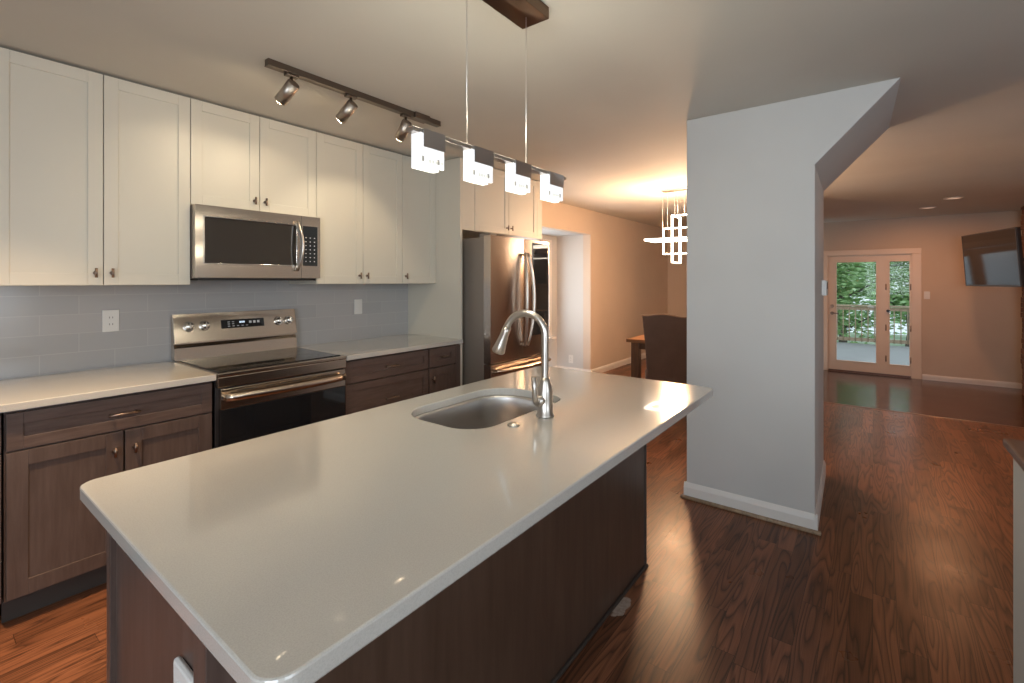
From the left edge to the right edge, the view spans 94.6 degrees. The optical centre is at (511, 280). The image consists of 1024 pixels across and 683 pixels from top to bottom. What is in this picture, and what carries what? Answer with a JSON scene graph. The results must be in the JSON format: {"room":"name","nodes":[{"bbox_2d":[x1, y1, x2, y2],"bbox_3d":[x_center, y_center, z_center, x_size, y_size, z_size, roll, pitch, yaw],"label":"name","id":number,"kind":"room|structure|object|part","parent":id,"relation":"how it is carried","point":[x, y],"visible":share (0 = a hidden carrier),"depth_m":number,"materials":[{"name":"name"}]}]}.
{"room":"kitchen","nodes":[
{"label":"kitchen","id":0,"kind":"room"},
{"bbox_2d":[0,228,582,379],"bbox_3d":[-1.808,0.180,3.721,0.568,2.440,8.920,0,0,37],"label":"wall","id":1,"kind":"structure","parent":0,"point":[44,330],"depth_m":2.87,"materials":[{"name":"tile"}]},
{"bbox_2d":[0,47,189,285],"bbox_3d":[-2.167,-0.503,2.452,0.401,1.050,0.755,0,0,37],"label":"upper cabinet","id":2,"kind":"object","parent":1,"relation":"attached to","point":[95,167],"visible":1,"depth_m":2.31,"materials":[{"name":"white wood"}]},
{"bbox_3d":[-2.154,-0.503,2.204,0.020,1.046,0.377,0,0,37],"label":"door","id":3,"kind":"part","parent":2,"relation":"part of","materials":[{"name":"white wood"}]},
{"bbox_3d":[-2.038,-0.040,2.315,0.030,0.046,0.018,0,0,37],"label":"handle","id":4,"kind":"part","parent":2,"relation":"part of","materials":[{"name":"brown metal"}]},
{"bbox_3d":[-1.999,-0.040,2.366,0.030,0.046,0.018,0,0,37],"label":"handle","id":5,"kind":"part","parent":2,"relation":"part of","materials":[{"name":"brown metal"}]},
{"bbox_3d":[-1.924,-0.503,2.506,0.020,1.046,0.373,0,0,37],"label":"door","id":6,"kind":"part","parent":2,"relation":"part of","materials":[{"name":"white wood"}]},
{"bbox_2d":[102,310,118,331],"bbox_3d":[-2.257,0.224,2.660,0.009,0.122,0.074,0,0,37],"label":"wall outlet","id":7,"kind":"object","parent":1,"relation":"attached to","point":[110,318],"visible":1,"depth_m":2.65,"materials":[{"name":"white plastic"}]},
{"bbox_2d":[107,314,114,326],"bbox_3d":[-2.255,0.224,2.658,0.002,0.070,0.036,0,0,37],"label":"receptacle","id":8,"kind":"object","parent":7,"relation":"attached to","point":[110,317],"depth_m":2.66,"materials":[{"name":"white plastic"}]},
{"bbox_2d":[2,47,409,156],"bbox_3d":[-1.869,-1.034,2.896,0.335,0.012,3.434,0,0,37],"label":"trim","id":9,"kind":"structure","parent":1,"relation":"attached to","point":[2,47],"depth_m":2.62,"materials":[{"name":"white wood"}]},
{"bbox_2d":[190,98,315,216],"bbox_3d":[-1.709,-0.730,3.052,0.401,0.596,0.750,0,0,37],"label":"upper cabinet","id":10,"kind":"object","parent":1,"relation":"attached to","point":[239,160],"visible":0.83,"depth_m":2.90,"materials":[{"name":"white wood"}]},
{"bbox_3d":[-1.696,-0.730,2.805,0.020,0.592,0.372,0,0,37],"label":"door","id":11,"kind":"part","parent":10,"relation":"part of","materials":[{"name":"white wood"}]},
{"bbox_3d":[-1.467,-0.730,3.104,0.020,0.592,0.373,0,0,37],"label":"door","id":12,"kind":"part","parent":10,"relation":"part of","materials":[{"name":"white wood"}]},
{"bbox_2d":[190,204,319,280],"bbox_3d":[-1.669,-0.215,3.022,0.499,0.425,0.746,0,0,37],"label":"microwave oven","id":13,"kind":"object","parent":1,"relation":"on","point":[227,244],"visible":0.96,"depth_m":2.86,"materials":[{"name":"silver metal"}]},
{"bbox_3d":[-1.566,-0.232,2.869,0.006,0.273,0.546,0,0,37],"label":"window trim","id":14,"kind":"part","parent":13,"relation":"part of","materials":[{"name":"black glass"}]},
{"bbox_3d":[-1.374,-0.227,3.061,0.078,0.327,0.023,0,0,23],"label":"handle","id":15,"kind":"part","parent":13,"relation":"part of","materials":[{"name":"silver metal"}]},
{"bbox_3d":[-1.361,-0.224,3.173,0.045,0.409,0.132,0,0,37],"label":"control panel","id":16,"kind":"part","parent":13,"relation":"part of","materials":[{"name":"metal"}]},
{"bbox_2d":[289,132,401,283],"bbox_3d":[-1.253,-0.503,3.649,0.401,1.050,0.747,0,0,37],"label":"upper cabinet","id":17,"kind":"object","parent":1,"relation":"attached to","point":[359,186],"visible":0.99,"depth_m":3.51,"materials":[{"name":"white wood"}]},
{"bbox_3d":[-1.239,-0.503,3.403,0.020,1.046,0.371,0,0,37],"label":"door","id":18,"kind":"part","parent":17,"relation":"part of","materials":[{"name":"white wood"}]},
{"bbox_3d":[-1.011,-0.503,3.701,0.020,1.046,0.371,0,0,37],"label":"door","id":19,"kind":"part","parent":17,"relation":"part of","materials":[{"name":"white wood"}]},
{"bbox_2d":[354,299,361,313],"bbox_3d":[-1.280,0.214,3.938,0.009,0.122,0.074,0,0,37],"label":"wall outlet","id":20,"kind":"object","parent":1,"relation":"attached to","point":[357,302],"visible":1,"depth_m":3.93,"materials":[{"name":"white plastic"}]},
{"bbox_2d":[401,155,435,283],"bbox_3d":[-0.913,-0.503,4.094,0.401,1.050,0.366,0,0,37],"label":"upper cabinet","id":21,"kind":"object","parent":1,"relation":"attached to","point":[418,186],"visible":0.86,"depth_m":3.99,"materials":[{"name":"white wood"}]},
{"bbox_2d":[569,355,572,362],"bbox_3d":[0.888,1.180,7.143,0.074,0.122,0.009,0,0,37],"label":"wall outlet","id":22,"kind":"object","parent":1,"relation":"attached to","point":[570,356],"visible":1,"depth_m":7.14,"materials":[{"name":"white plastic"}]},
{"bbox_2d":[557,366,590,371],"bbox_3d":[0.923,1.353,7.112,0.594,0.095,0.014,0,0,37],"label":"baseboard","id":23,"kind":"structure","parent":1,"relation":"attached to","point":[557,366],"depth_m":7.10,"materials":[{"name":"paint"}]},
{"bbox_2d":[0,0,1023,229],"bbox_3d":[2.004,-1.090,3.283,7.400,0.100,12.850,0,0,37],"label":"ceiling","id":24,"kind":"structure","parent":0,"point":[599,95],"depth_m":2.36,"materials":[{"name":"paint"}]},
{"bbox_2d":[264,58,440,141],"bbox_3d":[-0.837,-0.948,2.668,0.131,0.183,1.105,0,0,37],"label":"track light","id":25,"kind":"object","parent":24,"relation":"attached to","point":[288,90],"visible":1,"depth_m":2.54,"materials":[{"name":"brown metal"}]},
{"bbox_2d":[406,0,565,202],"bbox_3d":[-0.037,-0.682,1.666,0.124,0.715,0.833,0,0,37],"label":"pendant light","id":26,"kind":"object","parent":24,"relation":"hanging from","point":[427,146],"visible":1,"depth_m":1.60,"materials":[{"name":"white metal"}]},
{"bbox_3d":[-0.247,-0.378,1.390,0.036,0.106,0.098,0,0,37],"label":"lamp shade","id":27,"kind":"part","parent":26,"relation":"part of","materials":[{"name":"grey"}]},
{"bbox_3d":[-0.112,-0.378,1.567,0.036,0.106,0.109,0,0,37],"label":"lamp shade","id":28,"kind":"part","parent":26,"relation":"part of","materials":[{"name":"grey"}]},
{"bbox_3d":[0.022,-0.378,1.743,0.036,0.106,0.109,0,0,37],"label":"lamp shade","id":29,"kind":"part","parent":26,"relation":"part of","materials":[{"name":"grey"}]},
{"bbox_3d":[0.162,-0.378,1.925,0.036,0.106,0.117,0,0,37],"label":"lamp shade","id":30,"kind":"part","parent":26,"relation":"part of","materials":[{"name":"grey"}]},
{"bbox_2d":[644,186,686,263],"bbox_3d":[2.033,-0.620,5.141,1.110,0.840,0.320,0,0,37],"label":"chandelier","id":31,"kind":"object","parent":24,"relation":"hanging from","point":[682,188],"visible":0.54,"depth_m":5.28,"materials":[{"name":"silver metal"}]},
{"bbox_3d":[2.033,-0.465,5.141,1.110,0.020,0.320,0,0,37],"label":"light frame","id":32,"kind":"part","parent":31,"relation":"part of","materials":[{"name":"white"}]},
{"bbox_3d":[2.065,-0.450,5.117,0.870,0.300,0.022,0,0,37],"label":"light frame","id":33,"kind":"part","parent":31,"relation":"part of","materials":[{"name":"white"}]},
{"bbox_3d":[1.838,-0.463,5.290,0.022,0.525,0.280,0,0,37],"label":"light frame","id":34,"kind":"part","parent":31,"relation":"part of","materials":[{"name":"white"}]},
{"bbox_2d":[943,197,963,199],"bbox_3d":[5.528,-1.035,5.920,0.189,0.009,0.190,0,0,37],"label":"recessed light","id":35,"kind":"object","parent":24,"relation":"in","point":[949,198],"visible":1,"depth_m":5.93,"materials":[{"name":"paint"}]},
{"bbox_2d":[0,358,1023,682],"bbox_3d":[1.816,1.460,2.954,7.300,0.120,12.100,0,0,37],"label":"floor","id":36,"kind":"structure","parent":0,"point":[907,577],"depth_m":2.19,"materials":[{"name":"brown wood"}]},
{"bbox_2d":[0,413,0,603],"bbox_3d":[-2.511,0.960,1.755,0.698,0.881,0.780,0,0,37],"label":"base cabinet","id":37,"kind":"object","parent":36,"relation":"on","point":[0,413],"visible":0.99,"depth_m":1.87,"materials":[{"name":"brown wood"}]},
{"bbox_3d":[-2.268,0.607,1.570,0.020,0.150,0.778,0,0,37],"label":"drawer","id":38,"kind":"part","parent":37,"relation":"part of","materials":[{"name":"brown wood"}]},
{"bbox_2d":[0,361,215,412],"bbox_3d":[-2.282,0.502,2.059,0.696,0.032,1.542,0,0,37],"label":"countertop","id":39,"kind":"structure","parent":37,"relation":"on","point":[23,393],"depth_m":2.24,"materials":[{"name":"stone"}]},
{"bbox_2d":[1,381,211,623],"bbox_3d":[-2.042,0.960,2.369,0.698,0.881,0.748,0,0,37],"label":"base cabinet","id":40,"kind":"object","parent":36,"relation":"on","point":[54,549],"visible":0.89,"depth_m":2.04,"materials":[{"name":"brown wood"}]},
{"bbox_3d":[-1.911,0.985,2.037,0.020,0.590,0.370,0,0,37],"label":"door","id":41,"kind":"part","parent":40,"relation":"part of","materials":[{"name":"brown wood"}]},
{"bbox_3d":[-1.799,0.607,2.183,0.020,0.150,0.738,0,0,37],"label":"drawer","id":42,"kind":"part","parent":40,"relation":"part of","materials":[{"name":"brown wood"}]},
{"bbox_3d":[-1.799,0.775,2.143,0.030,0.046,0.018,0,0,37],"label":"handle","id":43,"kind":"part","parent":40,"relation":"part of","materials":[{"name":"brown metal"}]},
{"bbox_3d":[-1.778,0.607,2.167,0.034,0.012,0.115,0,0,37],"label":"handle","id":44,"kind":"part","parent":40,"relation":"part of","materials":[{"name":"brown metal"}]},
{"bbox_3d":[-1.754,0.775,2.201,0.030,0.046,0.018,0,0,37],"label":"handle","id":45,"kind":"part","parent":40,"relation":"part of","materials":[{"name":"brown metal"}]},
{"bbox_3d":[-1.685,0.985,2.333,0.020,0.590,0.360,0,0,37],"label":"door","id":46,"kind":"part","parent":40,"relation":"part of","materials":[{"name":"brown wood"}]},
{"bbox_2d":[171,309,345,448],"bbox_3d":[-1.549,0.792,2.953,0.763,1.176,0.762,0,0,37],"label":"electric range","id":47,"kind":"object","parent":36,"relation":"on","point":[264,384],"visible":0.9,"depth_m":2.87,"materials":[{"name":"grey metal"}]},
{"bbox_3d":[-1.982,0.282,2.904,0.049,0.062,0.062,0,0,37],"label":"knob","id":48,"kind":"part","parent":47,"relation":"part of","materials":[{"name":"silver metal"}]},
{"bbox_3d":[-1.928,0.282,2.974,0.049,0.062,0.062,0,0,37],"label":"knob","id":49,"kind":"part","parent":47,"relation":"part of","materials":[{"name":"silver metal"}]},
{"bbox_3d":[-1.821,0.293,3.162,0.063,0.178,0.762,0,0,37],"label":"control panel","id":50,"kind":"part","parent":47,"relation":"part of","materials":[{"name":"metal"}]},
{"bbox_2d":[175,347,345,377],"bbox_3d":[-1.552,0.492,2.955,0.626,0.025,0.758,0,0,37],"label":"cooktop","id":51,"kind":"object","parent":47,"relation":"in","point":[244,363],"depth_m":2.87,"materials":[{"name":"glass"}]},
{"bbox_3d":[-1.645,0.282,3.345,0.049,0.062,0.062,0,0,37],"label":"knob","id":52,"kind":"part","parent":47,"relation":"part of","materials":[{"name":"silver metal"}]},
{"bbox_3d":[-1.318,0.625,2.784,0.035,0.107,0.738,0,0,37],"label":"oven door","id":53,"kind":"part","parent":47,"relation":"part of","materials":[{"name":"metal"}]},
{"bbox_3d":[-1.317,0.932,2.784,0.034,0.506,0.738,0,0,37],"label":"oven glass","id":54,"kind":"part","parent":47,"relation":"part of","materials":[{"name":"black glass"}]},
{"bbox_3d":[-1.277,0.614,2.746,0.079,0.040,0.722,0,0,37],"label":"handle","id":55,"kind":"part","parent":47,"relation":"part of","materials":[{"name":"metal"}]},
{"bbox_3d":[-1.601,0.282,3.403,0.049,0.062,0.062,0,0,37],"label":"knob","id":56,"kind":"part","parent":47,"relation":"part of","materials":[{"name":"silver metal"}]},
{"bbox_2d":[107,444,647,682],"bbox_3d":[-0.172,0.960,1.745,0.643,0.882,1.933,0,0,37],"label":"kitchen island","id":57,"kind":"object","parent":36,"relation":"on","point":[525,613],"visible":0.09,"depth_m":1.41,"materials":[{"name":"brown wood"}]},
{"bbox_3d":[-0.971,0.960,1.153,0.030,0.881,0.022,0,0,37],"label":"corner post","id":58,"kind":"part","parent":57,"relation":"part of","materials":[{"name":"brown wood"}]},
{"bbox_3d":[-0.731,0.960,0.983,0.559,0.881,0.018,0,0,37],"label":"panel","id":59,"kind":"part","parent":57,"relation":"part of","materials":[{"name":"brown wood"}]},
{"bbox_2d":[173,656,192,682],"bbox_3d":[-0.589,0.765,0.852,0.090,0.136,0.016,0,0,37],"label":"island outlet","id":60,"kind":"object","parent":57,"relation":"attached to","point":[182,673],"visible":0.91,"depth_m":0.85,"materials":[{"name":"white plastic"}]},
{"bbox_3d":[-0.515,0.960,0.826,0.054,0.881,0.055,0,0,37],"label":"corner post","id":61,"kind":"part","parent":57,"relation":"part of","materials":[{"name":"brown wood"}]},
{"bbox_2d":[80,366,712,682],"bbox_3d":[-0.061,0.502,1.644,0.953,0.032,2.005,0,0,37],"label":"island countertop","id":62,"kind":"structure","parent":57,"relation":"on","point":[287,553],"depth_m":1.02,"materials":[{"name":"stone"}]},
{"bbox_2d":[415,395,554,428],"bbox_3d":[-0.094,0.619,1.857,0.450,0.202,0.657,0,0,37],"label":"undermount sink","id":63,"kind":"object","parent":62,"relation":"in","point":[493,410],"visible":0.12,"depth_m":2.09,"materials":[{"name":"metal"}]},
{"bbox_2d":[507,422,519,426],"bbox_3d":[0.005,0.481,1.592,0.042,0.008,0.042,0,0,37],"label":"switch","id":64,"kind":"object","parent":62,"relation":"on","point":[511,424],"visible":1,"depth_m":1.58,"materials":[{"name":"silver metal"}]},
{"bbox_2d":[492,310,553,418],"bbox_3d":[0.035,0.296,1.738,0.245,0.380,0.109,0,0,37],"label":"kitchen faucet","id":65,"kind":"object","parent":62,"relation":"on","point":[542,398],"visible":1,"depth_m":1.69,"materials":[{"name":"silver metal"}]},
{"bbox_3d":[0.050,0.243,1.736,0.180,0.275,0.026,0,0,27],"label":"spout","id":66,"kind":"part","parent":65,"relation":"part of","materials":[{"name":"silver metal"}]},
{"bbox_3d":[0.095,0.389,1.672,0.039,0.110,0.077,0,0,37],"label":"lever","id":67,"kind":"part","parent":65,"relation":"part of","materials":[{"name":"silver metal"}]},
{"bbox_3d":[0.067,0.960,1.566,0.018,0.881,1.879,0,0,37],"label":"panel","id":68,"kind":"part","parent":57,"relation":"part of","materials":[{"name":"brown wood"}]},
{"bbox_3d":[0.085,1.393,1.565,0.016,0.016,1.899,0,0,37],"label":"shoe molding","id":69,"kind":"part","parent":57,"relation":"part of","materials":[{"name":"brown wood"}]},
{"bbox_3d":[0.413,0.960,2.497,0.599,0.881,0.020,0,0,37],"label":"panel","id":70,"kind":"part","parent":57,"relation":"part of","materials":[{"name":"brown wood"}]},
{"bbox_3d":[0.650,0.960,2.323,0.018,0.881,0.016,0,0,37],"label":"corner post","id":71,"kind":"part","parent":57,"relation":"part of","materials":[{"name":"brown wood"}]},
{"bbox_2d":[343,349,427,414],"bbox_3d":[-1.120,0.960,3.576,0.698,0.881,0.733,0,0,37],"label":"base cabinet","id":72,"kind":"object","parent":36,"relation":"on","point":[370,382],"visible":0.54,"depth_m":3.35,"materials":[{"name":"brown wood"}]},
{"bbox_2d":[296,334,462,360],"bbox_3d":[-1.016,0.502,3.717,0.696,0.032,1.095,0,0,37],"label":"countertop","id":73,"kind":"structure","parent":72,"relation":"on","point":[385,345],"depth_m":3.57,"materials":[{"name":"stone"}]},
{"bbox_3d":[-0.877,0.605,3.390,0.020,0.146,0.725,0,0,37],"label":"drawer","id":74,"kind":"part","parent":72,"relation":"part of","materials":[{"name":"brown wood"}]},
{"bbox_3d":[-0.877,0.831,3.390,0.020,0.289,0.725,0,0,37],"label":"drawer","id":75,"kind":"part","parent":72,"relation":"part of","materials":[{"name":"brown wood"}]},
{"bbox_2d":[427,344,459,393],"bbox_3d":[-0.789,0.960,4.010,0.698,0.881,0.353,0,0,37],"label":"base cabinet","id":76,"kind":"object","parent":36,"relation":"on","point":[443,368],"visible":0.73,"depth_m":3.81,"materials":[{"name":"brown wood"}]},
{"bbox_3d":[-0.563,0.605,3.802,0.020,0.146,0.288,0,0,37],"label":"drawer","id":77,"kind":"part","parent":76,"relation":"part of","materials":[{"name":"brown wood"}]},
{"bbox_3d":[-0.563,0.983,3.802,0.020,0.594,0.288,0,0,37],"label":"door","id":78,"kind":"part","parent":76,"relation":"part of","materials":[{"name":"brown wood"}]},
{"bbox_2d":[408,158,541,385],"bbox_3d":[-0.313,0.182,4.647,0.698,2.436,1.234,0,0,37],"label":"tall cabinet","id":79,"kind":"object","parent":36,"relation":"on","point":[464,210],"visible":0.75,"depth_m":4.14,"materials":[{"name":"white wood"}]},
{"bbox_3d":[-0.691,0.182,4.176,0.668,2.436,0.026,0,0,37],"label":"panel","id":80,"kind":"part","parent":79,"relation":"part of","materials":[{"name":"white wood"}]},
{"bbox_3d":[-0.184,-0.733,4.307,0.020,0.587,0.478,0,0,37],"label":"door","id":81,"kind":"part","parent":79,"relation":"part of","materials":[{"name":"white wood"}]},
{"bbox_3d":[0.107,-0.733,4.688,0.020,0.587,0.474,0,0,37],"label":"door","id":82,"kind":"part","parent":79,"relation":"part of","materials":[{"name":"white wood"}]},
{"bbox_2d":[462,233,550,384],"bbox_3d":[-0.208,0.502,4.467,0.966,1.795,0.877,0,0,37],"label":"refrigerator","id":83,"kind":"object","parent":36,"relation":"on","point":[502,276],"visible":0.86,"depth_m":4.06,"materials":[{"name":"silver metal"}]},
{"bbox_3d":[-0.060,0.154,4.094,0.084,1.068,0.464,0,0,37],"label":"door","id":84,"kind":"part","parent":83,"relation":"part of","materials":[{"name":"metal"}]},
{"bbox_3d":[0.065,1.019,4.258,0.084,0.642,0.877,0,0,37],"label":"freezer drawer","id":85,"kind":"part","parent":83,"relation":"part of","materials":[{"name":"metal"}]},
{"bbox_3d":[0.122,0.165,4.203,0.031,0.838,0.100,0,0,-25],"label":"handle","id":86,"kind":"part","parent":83,"relation":"part of","materials":[{"name":"silver metal"}]},
{"bbox_3d":[0.168,0.165,4.262,0.100,0.838,0.031,0,0,10],"label":"handle","id":87,"kind":"part","parent":83,"relation":"part of","materials":[{"name":"silver metal"}]},
{"bbox_3d":[0.207,0.154,4.445,0.084,1.068,0.407,0,0,37],"label":"door","id":88,"kind":"part","parent":83,"relation":"part of","materials":[{"name":"metal"}]},
{"bbox_3d":[0.267,0.074,4.458,0.016,0.852,0.260,0,0,37],"label":"glass panel","id":89,"kind":"part","parent":83,"relation":"part of","materials":[{"name":"grey mirror"}]},
{"bbox_2d":[626,335,644,377],"bbox_3d":[2.099,1.019,5.236,1.320,0.762,1.029,0,0,37],"label":"dining table","id":90,"kind":"object","parent":36,"relation":"on","point":[638,342],"visible":0.19,"depth_m":5.21,"materials":[{"name":"brown wood"}]},
{"bbox_3d":[1.377,1.038,5.243,0.085,0.725,0.085,0,0,37],"label":"leg","id":91,"kind":"part","parent":90,"relation":"part of","materials":[{"name":"brown wood"}]},
{"bbox_2d":[642,314,686,422],"bbox_3d":[1.677,0.864,4.923,0.470,1.072,0.539,0,0,37],"label":"dining chair","id":92,"kind":"object","parent":36,"relation":"on","point":[665,335],"visible":0.66,"depth_m":4.74,"materials":[{"name":"fabric"}]},
{"bbox_3d":[1.563,0.667,4.774,0.464,0.665,0.157,0,0,37],"label":"backrest","id":93,"kind":"part","parent":92,"relation":"part of","materials":[{"name":"fabric"}]},
{"bbox_3d":[1.701,0.975,4.954,0.470,0.130,0.460,0,0,37],"label":"seat","id":94,"kind":"part","parent":92,"relation":"part of","materials":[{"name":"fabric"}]},
{"bbox_2d":[824,402,1023,428],"bbox_3d":[4.874,1.493,4.488,4.100,0.194,0.050,0,0,37],"label":"trim","id":95,"kind":"structure","parent":36,"relation":"attached to","point":[824,402],"depth_m":4.91,"materials":[{"name":"brown wood"}]},
{"bbox_2d":[1003,438,1023,682],"bbox_3d":[1.131,0.925,0.470,0.634,0.950,1.760,0,0,37],"label":"base cabinet","id":96,"kind":"object","parent":36,"relation":"on","point":[1014,447],"visible":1,"depth_m":1.28,"materials":[{"name":"paint"}]},
{"bbox_3d":[1.120,0.938,0.469,0.588,0.925,1.705,0,0,37],"label":"panel","id":97,"kind":"part","parent":96,"relation":"part of","materials":[{"name":"paint"}]},
{"bbox_2d":[542,235,556,366],"bbox_3d":[0.069,0.357,6.566,0.100,2.085,1.920,0,0,37],"label":"wall","id":98,"kind":"structure","parent":0,"point":[552,344],"depth_m":7.25,"materials":[{"name":"paint"}]},
{"bbox_2d":[540,239,555,341],"bbox_3d":[0.093,0.145,6.522,0.150,1.530,1.720,0,0,37],"label":"door frame","id":99,"kind":"structure","parent":98,"relation":"in","point":[551,337],"depth_m":7.12,"materials":[{"name":"paint"}]},
{"bbox_2d":[542,200,667,369],"bbox_3d":[1.469,0.180,7.460,0.120,2.440,5.360,0,0,37],"label":"wall","id":100,"kind":"structure","parent":0,"point":[625,275],"depth_m":7.59,"materials":[{"name":"beige paint"}]},
{"bbox_2d":[591,353,645,372],"bbox_3d":[2.154,1.353,8.245,0.014,0.095,3.280,0,0,37],"label":"baseboard","id":101,"kind":"structure","parent":100,"relation":"attached to","point":[620,363],"depth_m":7.56,"materials":[{"name":"paint"}]},
{"bbox_2d":[668,228,686,316],"bbox_3d":[4.086,0.180,8.909,2.520,2.440,0.120,0,0,37],"label":"wall","id":102,"kind":"structure","parent":0,"point":[677,273],"depth_m":9.43,"materials":[{"name":"beige paint"}]},
{"bbox_2d":[687,77,900,513],"bbox_3d":[1.844,0.180,3.134,1.101,2.440,0.980,0,0,37],"label":"wall column","id":103,"kind":"structure","parent":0,"point":[758,177],"depth_m":2.82,"materials":[{"name":"paint"}]},
{"bbox_2d":[684,481,817,530],"bbox_3d":[1.405,1.350,2.844,0.730,0.100,0.014,0,0,37],"label":"baseboard","id":104,"kind":"structure","parent":103,"relation":"attached to","point":[774,511],"depth_m":2.81,"materials":[{"name":"paint"}]},
{"bbox_2d":[680,494,820,535],"bbox_3d":[1.399,1.394,2.835,0.762,0.026,0.026,0,0,37],"label":"trim","id":105,"kind":"structure","parent":104,"relation":"attached to","point":[731,509],"depth_m":2.80,"materials":[{"name":"brown wood"}]},
{"bbox_2d":[815,461,825,526],"bbox_3d":[1.977,1.350,3.024,0.014,0.100,0.994,0,0,36],"label":"baseboard","id":106,"kind":"structure","parent":103,"relation":"attached to","point":[823,474],"depth_m":2.94,"materials":[{"name":"paint"}]},
{"bbox_2d":[822,280,827,295],"bbox_3d":[2.171,0.048,3.281,0.032,0.105,0.130,0,0,37],"label":"thermostat","id":107,"kind":"object","parent":103,"relation":"attached to","point":[824,282],"visible":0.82,"depth_m":3.23,"materials":[{"name":"white plastic"}]},
{"bbox_2d":[824,210,1022,382],"bbox_3d":[7.041,0.275,7.407,4.200,2.630,0.120,0,0,37],"label":"wall","id":108,"kind":"structure","parent":0,"point":[973,332],"depth_m":7.42,"materials":[{"name":"beige paint"}]},
{"bbox_2d":[824,248,921,378],"bbox_3d":[6.094,0.527,8.092,1.383,2.125,0.181,0,0,37],"label":"door","id":109,"kind":"structure","parent":108,"relation":"in","point":[882,257],"depth_m":7.98,"materials":[{"name":"paint"}]},
{"bbox_2d":[924,291,929,298],"bbox_3d":[6.676,0.230,7.604,0.074,0.122,0.009,0,0,37],"label":"light switch","id":110,"kind":"object","parent":108,"relation":"attached to","point":[926,294],"visible":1,"depth_m":7.61,"materials":[{"name":"white plastic"}]},
{"bbox_2d":[922,374,1021,388],"bbox_3d":[7.649,1.548,6.858,2.567,0.085,0.014,0,0,37],"label":"baseboard","id":111,"kind":"structure","parent":108,"relation":"attached to","point":[924,376],"depth_m":7.28,"materials":[{"name":"paint"}]},
{"bbox_2d":[824,370,1023,426],"bbox_3d":[6.034,1.640,5.924,4.200,0.100,3.700,0,0,37],"label":"floor","id":112,"kind":"structure","parent":0,"point":[972,402],"depth_m":6.51,"materials":[{"name":"brown wood"}]},
{"bbox_2d":[1020,206,1023,394],"bbox_3d":[7.125,0.275,5.336,1.550,2.630,2.130,0,0,37],"label":"wall","id":113,"kind":"structure","parent":0,"point":[1022,208],"depth_m":6.57,"materials":[{"name":"paint"}]},
{"bbox_2d":[961,227,1023,286],"bbox_3d":[6.405,-0.284,6.039,0.543,0.711,1.230,0,0,22],"label":"television","id":114,"kind":"object","parent":113,"relation":"attached to","point":[994,258],"visible":1,"depth_m":6.00,"materials":[{"name":"grey plastic"}]},
{"label":"outside","id":115,"kind":"structure","parent":0,"visible":0},
{"bbox_2d":[837,342,908,364],"bbox_3d":[7.950,1.715,10.409,10.000,0.030,5.676,0,0,37],"label":"deck","id":116,"kind":"object","parent":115,"point":[899,355],"visible":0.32,"depth_m":11.08,"materials":[{"name":"grey wood"}]},
{"bbox_2d":[837,304,908,345],"bbox_3d":[9.529,1.170,12.477,10.000,1.060,0.140,0,0,37],"label":"deck railing","id":117,"kind":"object","parent":116,"relation":"on","point":[843,307],"visible":0.15,"depth_m":12.51,"materials":[{"name":"brown wood"}]},
{"bbox_3d":[9.529,0.735,12.477,10.000,0.090,0.040,0,0,37],"label":"rail","id":118,"kind":"part","parent":117,"relation":"part of","materials":[{"name":"brown wood"}]},
{"bbox_3d":[9.529,0.660,12.477,10.000,0.040,0.140,0,0,37],"label":"rail","id":119,"kind":"part","parent":117,"relation":"part of","materials":[{"name":"brown wood"}]},
{"bbox_3d":[9.529,1.565,12.477,10.000,0.090,0.040,0,0,37],"label":"rail","id":120,"kind":"part","parent":117,"relation":"part of","materials":[{"name":"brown wood"}]},
{"bbox_3d":[9.609,1.190,12.417,0.100,1.020,0.100,0,0,37],"label":"post","id":121,"kind":"part","parent":117,"relation":"part of","materials":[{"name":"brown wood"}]},
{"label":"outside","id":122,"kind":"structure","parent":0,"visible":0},
{"bbox_2d":[837,332,906,345],"bbox_3d":[15.842,3.750,20.742,120.000,0.100,31.800,0,0,37],"label":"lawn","id":123,"kind":"structure","parent":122,"point":[897,337],"depth_m":30.42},
{"bbox_2d":[837,263,875,342],"bbox_3d":[16.258,0.044,23.158,5.175,7.350,5.246,0,0,-7],"label":"tree","id":124,"kind":"object","parent":123,"relation":"on","point":[844,341],"visible":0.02,"depth_m":22.59,"materials":[{"name":"green plant"}]},
{"bbox_2d":[837,262,908,343],"bbox_3d":[10.260,0.571,14.967,4.838,6.301,4.938,0,0,-9],"label":"tree","id":125,"kind":"object","parent":123,"relation":"on","point":[843,297],"visible":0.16,"depth_m":14.49,"materials":[{"name":"green plant"}]},
{"bbox_2d":[842,261,908,346],"bbox_3d":[14.800,0.346,17.662,4.870,6.770,4.589,0,0,-11],"label":"tree","id":126,"kind":"object","parent":123,"relation":"on","point":[894,266],"visible":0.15,"depth_m":17.65,"materials":[{"name":"green plant"}]}
]}

